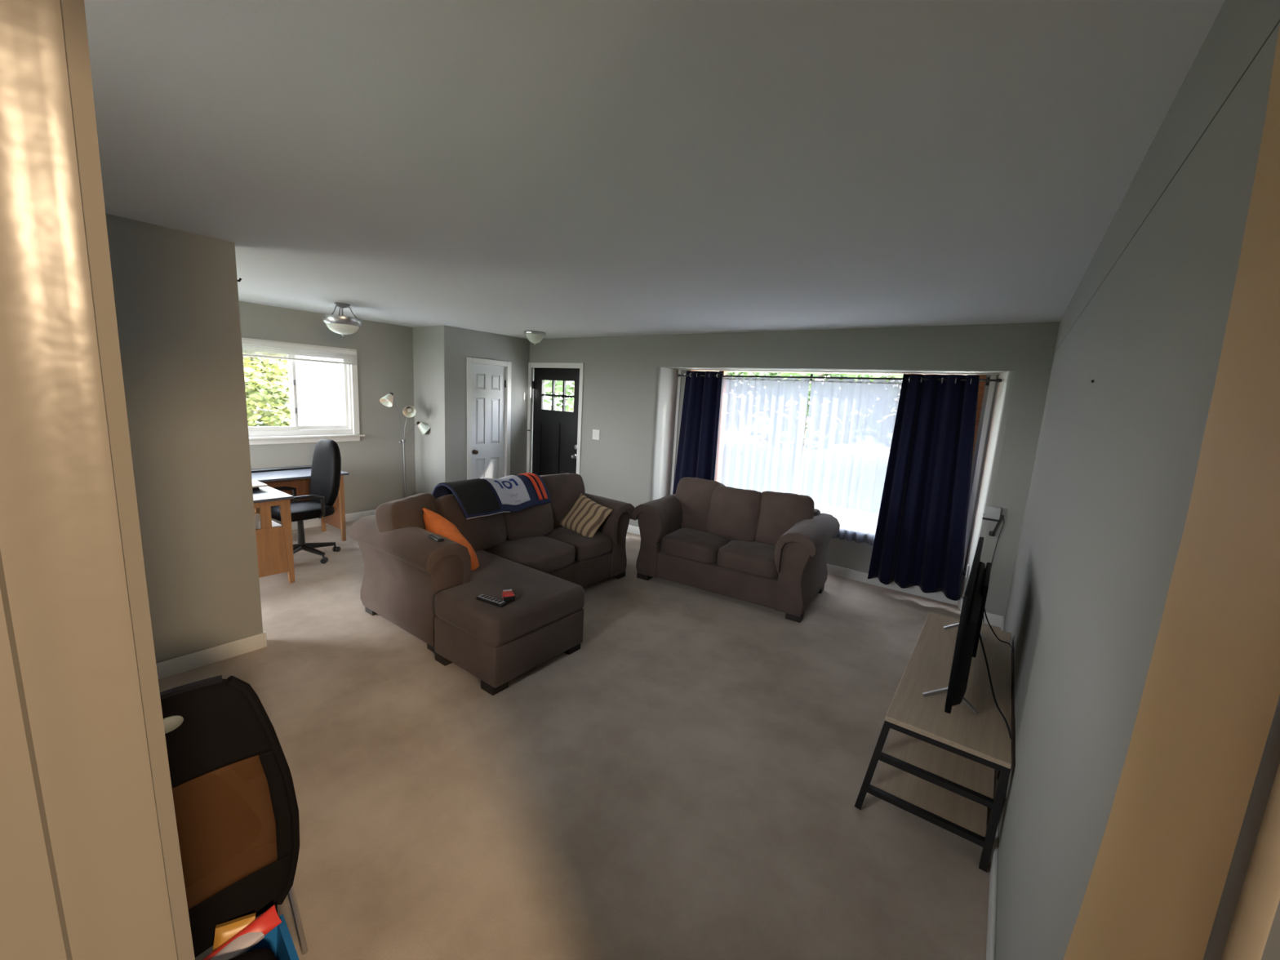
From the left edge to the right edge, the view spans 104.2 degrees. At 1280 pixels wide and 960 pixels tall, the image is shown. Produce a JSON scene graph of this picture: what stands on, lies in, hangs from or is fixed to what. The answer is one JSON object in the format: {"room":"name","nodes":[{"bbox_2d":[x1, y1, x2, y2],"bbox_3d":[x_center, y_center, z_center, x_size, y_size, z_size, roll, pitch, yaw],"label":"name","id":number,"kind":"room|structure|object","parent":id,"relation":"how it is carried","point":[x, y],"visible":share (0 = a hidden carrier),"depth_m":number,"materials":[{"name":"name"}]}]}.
{"room":"living room","nodes":[
{"label":"living room","id":0,"kind":"room"},
{"bbox_2d":[105,213,262,662],"bbox_3d":[-2.829,-0.067,2.448,0.125,2.440,1.462,10,12,35],"label":"wall partition","id":1,"kind":"structure","parent":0,"point":[175,291],"depth_m":2.76,"materials":[{"name":"grey paint"}]},
{"bbox_2d":[155,630,266,679],"bbox_3d":[-2.860,1.079,2.685,0.151,0.100,1.376,10,12,35],"label":"baseboard","id":2,"kind":"structure","parent":1,"relation":"attached to","point":[182,664],"depth_m":2.96,"materials":[{"name":"white paint"}]},
{"bbox_2d":[239,301,415,523],"bbox_3d":[-4.254,-0.588,5.095,0.130,2.440,4.199,10,12,35],"label":"wall","id":3,"kind":"structure","parent":0,"point":[374,463],"depth_m":6.17,"materials":[{"name":"grey paint"}]},
{"bbox_2d":[241,337,364,444],"bbox_3d":[-3.825,-0.958,5.526,0.175,1.095,1.390,10,12,35],"label":"window","id":4,"kind":"structure","parent":3,"relation":"in","point":[324,396],"depth_m":5.77,"materials":[{"name":"white paint"}]},
{"bbox_2d":[241,338,355,364],"bbox_3d":[-3.744,-1.387,5.416,0.054,0.165,1.235,10,12,35],"label":"window blind","id":5,"kind":"object","parent":4,"relation":"attached to","point":[250,343],"visible":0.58,"depth_m":5.40,"materials":[{"name":"white plastic"}]},
{"bbox_2d":[412,324,529,494],"bbox_3d":[-2.340,-0.808,7.069,0.822,2.440,1.470,10,12,35],"label":"wall","id":6,"kind":"structure","parent":0,"point":[439,369],"depth_m":6.44,"materials":[{"name":"grey paint"}]},
{"bbox_2d":[466,356,511,479],"bbox_3d":[-2.073,-0.576,6.816,0.106,2.095,0.705,10,12,35],"label":"door","id":7,"kind":"structure","parent":6,"relation":"in","point":[488,380],"depth_m":6.79,"materials":[{"name":"white paint"}]},
{"bbox_2d":[158,520,1000,959],"bbox_3d":[-0.649,1.286,2.866,9.200,0.120,7.450,10,12,35],"label":"floor","id":8,"kind":"structure","parent":0,"point":[685,782],"depth_m":2.21,"materials":[{"name":"beige carpet"}]},
{"bbox_2d":[160,675,307,957],"bbox_3d":[-1.340,0.938,1.351,0.548,0.969,0.539,9,11,31],"label":"folding chair","id":9,"kind":"object","parent":8,"relation":"on","point":[236,806],"visible":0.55,"depth_m":1.32,"materials":[{"name":"black fabric"}]},
{"bbox_2d":[245,914,299,959],"bbox_3d":[-1.081,1.374,1.219,0.224,0.198,0.404,12,13,41],"label":"storage bin","id":10,"kind":"object","parent":8,"relation":"on","point":[278,940],"visible":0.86,"depth_m":1.38,"materials":[{"name":"blue plastic"}]},
{"bbox_2d":[212,912,255,951],"bbox_3d":[-1.097,1.234,1.345,0.098,0.088,0.054,-4,12,-38],"label":"snack packet","id":11,"kind":"object","parent":10,"relation":"in","point":[224,931],"visible":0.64,"depth_m":1.33,"materials":[{"name":"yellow plastic"}]},
{"bbox_2d":[209,931,264,959],"bbox_3d":[-1.095,1.256,1.284,0.056,0.062,0.202,9,11,30],"label":"snack packet","id":12,"kind":"object","parent":10,"relation":"in","point":[239,946],"visible":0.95,"depth_m":1.31,"materials":[{"name":"grey plastic"}]},
{"bbox_2d":[202,905,281,959],"bbox_3d":[-1.088,1.248,1.322,0.050,0.086,0.225,11,12,38],"label":"snack packet","id":13,"kind":"object","parent":10,"relation":"in","point":[269,919],"visible":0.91,"depth_m":1.36,"materials":[{"name":"red plastic"}]},
{"bbox_2d":[253,485,294,582],"bbox_3d":[-3.424,0.491,4.049,0.750,0.750,0.840,10,12,35],"label":"writing desk","id":14,"kind":"object","parent":8,"relation":"on","point":[274,544],"visible":0.29,"depth_m":4.09,"materials":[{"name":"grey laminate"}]},
{"bbox_2d":[252,479,267,490],"bbox_3d":[-3.445,0.062,4.174,0.350,0.052,0.440,10,12,35],"label":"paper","id":15,"kind":"object","parent":14,"relation":"on","point":[255,484],"visible":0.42,"depth_m":4.24,"materials":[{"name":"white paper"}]},
{"bbox_2d":[254,513,281,528],"bbox_3d":[-3.430,0.385,4.040,0.640,0.020,0.720,10,12,35],"label":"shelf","id":16,"kind":"object","parent":14,"relation":"attached to","point":[275,525],"depth_m":4.16,"materials":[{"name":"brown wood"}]},
{"bbox_2d":[251,468,349,541],"bbox_3d":[-3.838,0.322,4.927,0.680,0.750,1.545,10,12,35],"label":"computer desk","id":17,"kind":"object","parent":8,"relation":"on","point":[300,479],"visible":0.21,"depth_m":5.33,"materials":[{"name":"grey laminate"}]},
{"bbox_2d":[251,465,311,472],"bbox_3d":[-3.880,-0.099,5.085,0.110,0.022,1.130,10,12,35],"label":"desk tray","id":18,"kind":"object","parent":17,"relation":"on","point":[302,467],"visible":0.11,"depth_m":5.20,"materials":[{"name":"black plastic"}]},
{"bbox_2d":[271,438,341,564],"bbox_3d":[-3.206,0.191,4.732,0.633,1.141,0.639,9,11,31],"label":"office chair","id":19,"kind":"object","parent":8,"relation":"on","point":[326,471],"visible":0.8,"depth_m":4.77,"materials":[{"name":"black fabric"}]},
{"bbox_2d":[379,392,430,497],"bbox_3d":[-2.974,-0.299,6.359,0.598,1.599,0.318,-3,11,-33],"label":"floor lamp","id":20,"kind":"object","parent":8,"relation":"on","point":[409,411],"visible":0.88,"depth_m":6.25,"materials":[{"name":"grey metal"}]},
{"bbox_2d":[349,472,634,695],"bbox_3d":[-0.828,0.538,4.006,1.630,0.959,2.127,10,12,35],"label":"sectional sofa","id":21,"kind":"object","parent":8,"relation":"on","point":[428,588],"visible":0.79,"depth_m":3.33,"materials":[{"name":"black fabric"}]},
{"bbox_2d":[374,493,436,532],"bbox_3d":[-1.650,0.367,3.627,0.313,0.500,0.502,5,10,12],"label":"cushion","id":22,"kind":"object","parent":21,"relation":"on","point":[404,514],"depth_m":3.43,"materials":[{"name":"brown fabric"}]},
{"bbox_2d":[427,533,444,542],"bbox_3d":[-1.300,0.368,3.173,0.150,0.019,0.042,12,13,43],"label":"remote control","id":23,"kind":"object","parent":21,"relation":"on","point":[433,536],"visible":1,"depth_m":3.15,"materials":[{"name":"black plastic"}]},
{"bbox_2d":[422,507,479,569],"bbox_3d":[-1.336,0.479,3.547,0.658,0.539,0.264,10,12,37],"label":"throw pillow","id":24,"kind":"object","parent":21,"relation":"on","point":[435,523],"visible":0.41,"depth_m":3.45,"materials":[{"name":"orange fabric"}]},
{"bbox_2d":[434,493,506,551],"bbox_3d":[-1.344,0.336,3.949,0.332,0.490,0.568,10,12,35],"label":"cushion","id":25,"kind":"object","parent":21,"relation":"on","point":[486,533],"depth_m":3.83,"materials":[{"name":"brown fabric"}]},
{"bbox_2d":[475,594,506,607],"bbox_3d":[-0.873,0.707,2.923,0.200,0.023,0.050,8,11,28],"label":"remote control","id":26,"kind":"object","parent":21,"relation":"on","point":[491,600],"visible":1,"depth_m":2.91,"materials":[{"name":"black plastic"}]},
{"bbox_2d":[431,472,551,519],"bbox_3d":[-1.175,0.114,4.082,0.363,0.262,0.940,10,12,35],"label":"throw blanket","id":27,"kind":"object","parent":21,"relation":"on","point":[477,497],"visible":0.99,"depth_m":3.96,"materials":[{"name":"grey fabric"}]},
{"bbox_2d":[502,589,515,602],"bbox_3d":[-0.784,0.691,2.969,0.069,0.049,0.086,-1,10,-24],"label":"tape measure","id":28,"kind":"object","parent":21,"relation":"on","point":[508,595],"visible":0.92,"depth_m":2.94,"materials":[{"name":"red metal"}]},
{"bbox_2d":[435,550,584,646],"bbox_3d":[-1.101,0.722,3.405,1.320,0.187,0.745,10,12,35],"label":"cushion","id":29,"kind":"object","parent":21,"relation":"on","point":[543,602],"depth_m":3.05,"materials":[{"name":"brown fabric"}]},
{"bbox_2d":[502,502,553,540],"bbox_3d":[-1.020,0.285,4.360,0.344,0.494,0.537,10,12,35],"label":"cushion","id":30,"kind":"object","parent":21,"relation":"on","point":[537,521],"depth_m":4.24,"materials":[{"name":"brown fabric"}]},
{"bbox_2d":[483,535,575,573],"bbox_3d":[-0.958,0.615,4.149,0.683,0.228,0.631,10,12,35],"label":"seat cushion","id":31,"kind":"object","parent":21,"relation":"on","point":[548,554],"depth_m":4.00,"materials":[{"name":"brown fabric"}]},
{"bbox_2d":[539,472,585,528],"bbox_3d":[-0.780,0.209,4.741,0.311,0.545,0.595,10,12,35],"label":"cushion","id":32,"kind":"object","parent":21,"relation":"on","point":[564,490],"depth_m":4.62,"materials":[{"name":"brown fabric"}]},
{"bbox_2d":[544,526,612,560],"bbox_3d":[-0.630,0.559,4.590,0.688,0.228,0.485,10,12,35],"label":"seat cushion","id":33,"kind":"object","parent":21,"relation":"on","point":[598,547],"depth_m":4.40,"materials":[{"name":"brown fabric"}]},
{"bbox_2d":[560,493,613,537],"bbox_3d":[-0.504,0.341,4.562,0.467,0.365,0.251,11,12,40],"label":"throw pillow","id":34,"kind":"object","parent":21,"relation":"on","point":[585,517],"visible":0.9,"depth_m":4.49,"materials":[{"name":"fabric"}]},
{"bbox_2d":[632,477,839,622],"bbox_3d":[0.882,0.523,4.682,1.687,0.957,0.957,9,11,31],"label":"loveseat","id":35,"kind":"object","parent":8,"relation":"on","point":[765,548],"visible":1,"depth_m":4.44,"materials":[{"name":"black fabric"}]},
{"bbox_2d":[660,528,731,564],"bbox_3d":[0.573,0.605,4.743,0.576,0.223,0.665,9,11,31],"label":"seat cushion","id":36,"kind":"object","parent":35,"relation":"on","point":[677,545],"depth_m":4.52,"materials":[{"name":"brown fabric"}]},
{"bbox_2d":[675,477,724,532],"bbox_3d":[0.577,0.249,4.938,0.510,0.535,0.332,9,11,31],"label":"cushion","id":37,"kind":"object","parent":35,"relation":"on","point":[697,500],"depth_m":4.81,"materials":[{"name":"brown fabric"}]},
{"bbox_2d":[706,485,761,542],"bbox_3d":[0.904,0.325,4.684,0.507,0.506,0.312,9,11,31],"label":"cushion","id":38,"kind":"object","parent":35,"relation":"on","point":[733,514],"depth_m":4.57,"materials":[{"name":"brown fabric"}]},
{"bbox_2d":[717,540,778,578],"bbox_3d":[1.053,0.680,4.451,0.576,0.224,0.664,9,11,31],"label":"seat cushion","id":39,"kind":"object","parent":35,"relation":"on","point":[736,559],"depth_m":4.23,"materials":[{"name":"brown fabric"}]},
{"bbox_2d":[755,491,814,546],"bbox_3d":[1.302,0.369,4.512,0.508,0.512,0.313,6,10,18],"label":"cushion","id":40,"kind":"object","parent":35,"relation":"on","point":[775,513],"depth_m":4.42,"materials":[{"name":"brown fabric"}]},
{"bbox_2d":[854,612,1011,872],"bbox_3d":[1.558,1.163,2.549,0.490,0.470,1.390,10,12,35],"label":"tv stand","id":41,"kind":"object","parent":8,"relation":"on","point":[938,767],"visible":0.88,"depth_m":2.09,"materials":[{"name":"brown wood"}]},
{"bbox_2d":[875,762,987,837],"bbox_3d":[1.563,1.290,2.561,0.397,0.020,1.330,10,12,35],"label":"shelf","id":42,"kind":"object","parent":41,"relation":"attached to","point":[967,815],"depth_m":2.09,"materials":[{"name":"brown wood"}]},
{"bbox_2d":[884,729,994,799],"bbox_3d":[1.579,1.126,2.529,0.380,0.020,1.330,10,12,35],"label":"shelf","id":43,"kind":"object","parent":41,"relation":"attached to","point":[969,775],"depth_m":2.06,"materials":[{"name":"brown wood"}]},
{"bbox_2d":[922,537,991,714],"bbox_3d":[1.613,0.659,2.458,0.210,0.548,1.200,10,12,35],"label":"tv","id":44,"kind":"object","parent":41,"relation":"on","point":[975,596],"visible":1,"depth_m":2.06,"materials":[{"name":"black plastic"}]},
{"bbox_2d":[977,630,1012,822],"bbox_3d":[1.520,1.096,2.143,0.071,0.713,0.544,6,10,18],"label":"power cord","id":45,"kind":"object","parent":44,"relation":"hanging from","point":[979,632],"visible":0.64,"depth_m":2.16,"materials":[{"name":"black plastic"}]},
{"bbox_2d":[984,608,1013,779],"bbox_3d":[1.771,1.057,2.527,0.170,0.692,0.736,10,12,35],"label":"cable","id":46,"kind":"object","parent":41,"relation":"on","point":[984,608],"visible":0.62,"depth_m":2.67,"materials":[{"name":"black plastic"}]},
{"bbox_2d":[84,0,1225,338],"bbox_3d":[-0.507,-1.236,2.447,9.200,0.120,7.450,10,12,35],"label":"ceiling","id":47,"kind":"structure","parent":0,"point":[556,168],"depth_m":1.48,"materials":[{"name":"white paint"}]},
{"bbox_2d":[321,302,363,336],"bbox_3d":[-2.888,-1.552,4.836,0.348,0.304,0.348,10,12,35],"label":"ceiling lamp","id":48,"kind":"object","parent":47,"relation":"attached to","point":[343,325],"visible":1,"depth_m":4.75,"materials":[{"name":"white glass"}]},
{"bbox_2d":[524,330,545,344],"bbox_3d":[-1.317,-1.770,6.234,0.268,0.157,0.268,10,12,35],"label":"ceiling lamp","id":49,"kind":"object","parent":47,"relation":"attached to","point":[535,337],"visible":1,"depth_m":6.15,"materials":[{"name":"white glass"}]},
{"bbox_2d":[528,321,1059,616],"bbox_3d":[0.860,-0.420,5.821,6.115,2.440,0.501,10,12,35],"label":"wall","id":50,"kind":"structure","parent":0,"point":[620,371],"depth_m":4.86,"materials":[{"name":"grey paint"}]},
{"bbox_2d":[526,362,584,475],"bbox_3d":[-1.212,-0.577,7.058,1.079,2.114,0.113,10,12,35],"label":"door","id":51,"kind":"structure","parent":50,"relation":"in","point":[556,443],"depth_m":7.05,"materials":[{"name":"black paint"}]},
{"bbox_2d":[592,429,599,439],"bbox_3d":[-0.578,-0.596,6.547,0.124,0.132,0.012,10,12,35],"label":"light switch","id":52,"kind":"object","parent":50,"relation":"attached to","point":[596,433],"visible":1,"depth_m":6.54,"materials":[{"name":"white plastic"}]},
{"bbox_2d":[626,524,1003,627],"bbox_3d":[1.077,0.835,5.494,4.792,0.100,0.013,10,12,35],"label":"baseboard","id":53,"kind":"structure","parent":50,"relation":"attached to","point":[994,620],"depth_m":4.16,"materials":[{"name":"white paint"}]},
{"bbox_2d":[670,368,999,571],"bbox_3d":[1.720,-0.156,5.330,3.220,1.977,0.155,10,12,35],"label":"window","id":54,"kind":"structure","parent":50,"relation":"in","point":[982,375],"depth_m":4.42,"materials":[{"name":"white wood"}]},
{"bbox_2d":[676,373,1001,386],"bbox_3d":[1.743,-1.041,5.042,3.140,0.070,0.157,10,12,35],"label":"curtain rod","id":55,"kind":"object","parent":50,"relation":"attached to","point":[988,380],"visible":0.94,"depth_m":4.83,"materials":[{"name":"black metal"}]},
{"bbox_2d":[672,370,722,494],"bbox_3d":[0.639,-0.291,5.871,0.589,1.944,0.077,10,12,35],"label":"curtain","id":56,"kind":"object","parent":55,"relation":"hanging from","point":[699,428],"visible":0.68,"depth_m":5.78,"materials":[{"name":"blue fabric"}]},
{"bbox_2d":[723,378,902,383],"bbox_3d":[1.748,-1.019,5.131,2.830,0.010,0.010,10,12,35],"label":"rod","id":57,"kind":"object","parent":55,"relation":"attached to","point":[723,379],"visible":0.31,"depth_m":5.10,"materials":[{"name":"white metal"}]},
{"bbox_2d":[714,374,809,493],"bbox_3d":[1.194,-0.351,5.622,1.301,1.638,0.026,10,12,35],"label":"sheer curtain","id":58,"kind":"object","parent":57,"relation":"hanging from","point":[762,423],"visible":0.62,"depth_m":5.49,"materials":[{"name":"white fabric"}]},
{"bbox_2d":[800,376,902,545],"bbox_3d":[2.199,-0.176,4.896,1.195,1.634,0.026,10,12,35],"label":"sheer curtain","id":59,"kind":"object","parent":57,"relation":"hanging from","point":[851,425],"visible":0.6,"depth_m":4.97,"materials":[{"name":"white fabric"}]},
{"bbox_2d":[867,373,979,600],"bbox_3d":[2.570,0.053,4.453,0.762,1.955,0.111,10,12,35],"label":"curtain","id":60,"kind":"object","parent":55,"relation":"hanging from","point":[920,538],"visible":1,"depth_m":4.45,"materials":[{"name":"blue fabric"}]},
{"bbox_2d":[826,563,963,610],"bbox_3d":[1.556,0.883,5.365,3.328,0.100,0.261,10,12,35],"label":"baseboard","id":61,"kind":"structure","parent":50,"relation":"attached to","point":[837,571],"depth_m":4.90,"materials":[{"name":"white paint"}]},
{"bbox_2d":[962,564,968,577],"bbox_3d":[2.887,0.801,4.415,0.039,0.114,0.070,10,12,35],"label":"wall outlet","id":62,"kind":"object","parent":50,"relation":"attached to","point":[964,573],"visible":0.94,"depth_m":4.39,"materials":[{"name":"white plastic"}]},
{"bbox_2d":[982,515,1004,536],"bbox_3d":[2.876,0.365,4.073,0.136,0.185,0.050,10,12,35],"label":"wall bracket","id":63,"kind":"object","parent":50,"relation":"attached to","point":[992,533],"visible":1,"depth_m":4.05,"materials":[{"name":"black metal"}]},
{"bbox_2d":[983,505,1001,519],"bbox_3d":[2.870,0.267,4.058,0.111,0.100,0.038,10,12,35],"label":"router","id":64,"kind":"object","parent":63,"relation":"on","point":[990,512],"visible":1,"depth_m":4.04,"materials":[{"name":"grey plastic"}]},
{"bbox_2d":[982,517,1004,622],"bbox_3d":[2.901,0.745,4.110,0.051,0.909,0.025,10,12,35],"label":"wire","id":65,"kind":"object","parent":63,"relation":"hanging from","point":[1002,517],"visible":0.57,"depth_m":4.07,"materials":[{"name":"grey"}]},
{"bbox_2d":[995,0,1279,959],"bbox_3d":[1.855,0.240,2.188,0.120,2.440,4.449,10,12,35],"label":"wall","id":66,"kind":"structure","parent":0,"point":[1117,457],"depth_m":0.98,"materials":[{"name":"grey paint"}]},
{"bbox_2d":[986,616,1004,959],"bbox_3d":[1.687,1.391,2.352,0.013,0.100,4.414,10,12,35],"label":"baseboard","id":67,"kind":"structure","parent":66,"relation":"attached to","point":[992,910],"depth_m":1.73,"materials":[{"name":"white paint"}]},
{"bbox_2d":[1054,19,1279,352],"bbox_3d":[1.947,-0.754,2.177,0.001,0.003,3.959,10,12,35],"label":"trim","id":68,"kind":"structure","parent":66,"relation":"attached to","point":[1273,28],"depth_m":0.85,"materials":[{"name":"grey paint"}]},
{"bbox_2d":[1063,26,1279,959],"bbox_3d":[0.606,0.433,0.604,0.014,2.440,0.550,10,12,35],"label":"trim","id":69,"kind":"structure","parent":66,"relation":"attached to","point":[1211,695],"depth_m":0.51,"materials":[{"name":"brown paint"}]},
{"bbox_2d":[1261,900,1279,959],"bbox_3d":[1.399,0.617,-0.236,2.305,2.440,0.118,10,12,35],"label":"wall","id":70,"kind":"structure","parent":0,"point":[1272,948],"depth_m":0.36,"materials":[{"name":"beige paint"}]},
{"bbox_2d":[1203,695,1279,959],"bbox_3d":[0.430,0.459,0.385,0.019,2.440,0.025,10,12,35],"label":"trim","id":71,"kind":"structure","parent":70,"relation":"attached to","point":[1250,899],"depth_m":0.35,"materials":[{"name":"grey paint"}]},
{"label":"outside","id":72,"kind":"structure","parent":0,"visible":0},
{"bbox_2d":[543,404,807,494],"bbox_3d":[0.767,-0.849,18.112,100.000,0.150,110.000,10,12,35],"label":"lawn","id":73,"kind":"structure","parent":72,"point":[544,406],"depth_m":17.62,"materials":[{"name":"green plant"}]},
{"bbox_2d":[242,351,291,426],"bbox_3d":[-6.791,-1.659,8.478,2.016,3.806,1.722,10,12,35],"label":"tree","id":74,"kind":"object","parent":73,"relation":"on","point":[259,391],"visible":0.21,"depth_m":8.29,"materials":[{"name":"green plant"}]},
{"bbox_2d":[246,356,291,426],"bbox_3d":[-9.787,-3.731,18.278,3.650,4.300,7.700,10,12,35],"label":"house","id":75,"kind":"structure","parent":73,"relation":"on","point":[285,382],"depth_m":14.88,"materials":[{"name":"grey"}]},
{"bbox_2d":[543,380,574,412],"bbox_3d":[-1.942,-3.675,15.408,4.514,6.046,4.232,10,12,35],"label":"tree","id":76,"kind":"object","parent":73,"relation":"on","point":[558,384],"visible":0.04,"depth_m":14.44,"materials":[{"name":"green plant"}]},
{"bbox_2d":[727,371,803,378],"bbox_3d":[3.831,-4.760,22.260,7.294,6.581,5.100,10,12,35],"label":"tree","id":77,"kind":"object","parent":73,"relation":"on","point":[729,373],"visible":0.02,"depth_m":20.43,"materials":[{"name":"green plant"}]},
{"bbox_2d":[731,371,903,471],"bbox_3d":[5.081,-3.168,15.246,6.156,5.882,4.551,10,12,35],"label":"tree","id":78,"kind":"object","parent":73,"relation":"on","point":[768,374],"visible":0.02,"depth_m":14.40,"materials":[{"name":"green plant"}]},
{"bbox_3d":[0.318,0.683,-0.997,3.340,2.440,2.550,10,12,35],"label":"wall","id":79,"kind":"structure","parent":0,"visible":0},
{"bbox_2d":[0,0,195,959],"bbox_3d":[-0.611,0.406,0.353,0.086,2.440,0.438,10,12,35],"label":"trim","id":80,"kind":"structure","parent":79,"relation":"attached to","point":[91,864],"depth_m":0.40,"materials":[{"name":"beige paint"}]},
{"bbox_3d":[-3.169,0.017,1.827,5.800,2.440,0.150,10,12,35],"label":"wall","id":81,"kind":"structure","parent":0,"visible":0},
{"bbox_2d":[279,509,375,530],"bbox_3d":[-3.562,0.555,5.599,0.720,0.100,5.299,10,12,35],"label":"baseboard","id":82,"kind":"structure","parent":81,"relation":"attached to","point":[313,522],"depth_m":6.11,"materials":[{"name":"white paint"}]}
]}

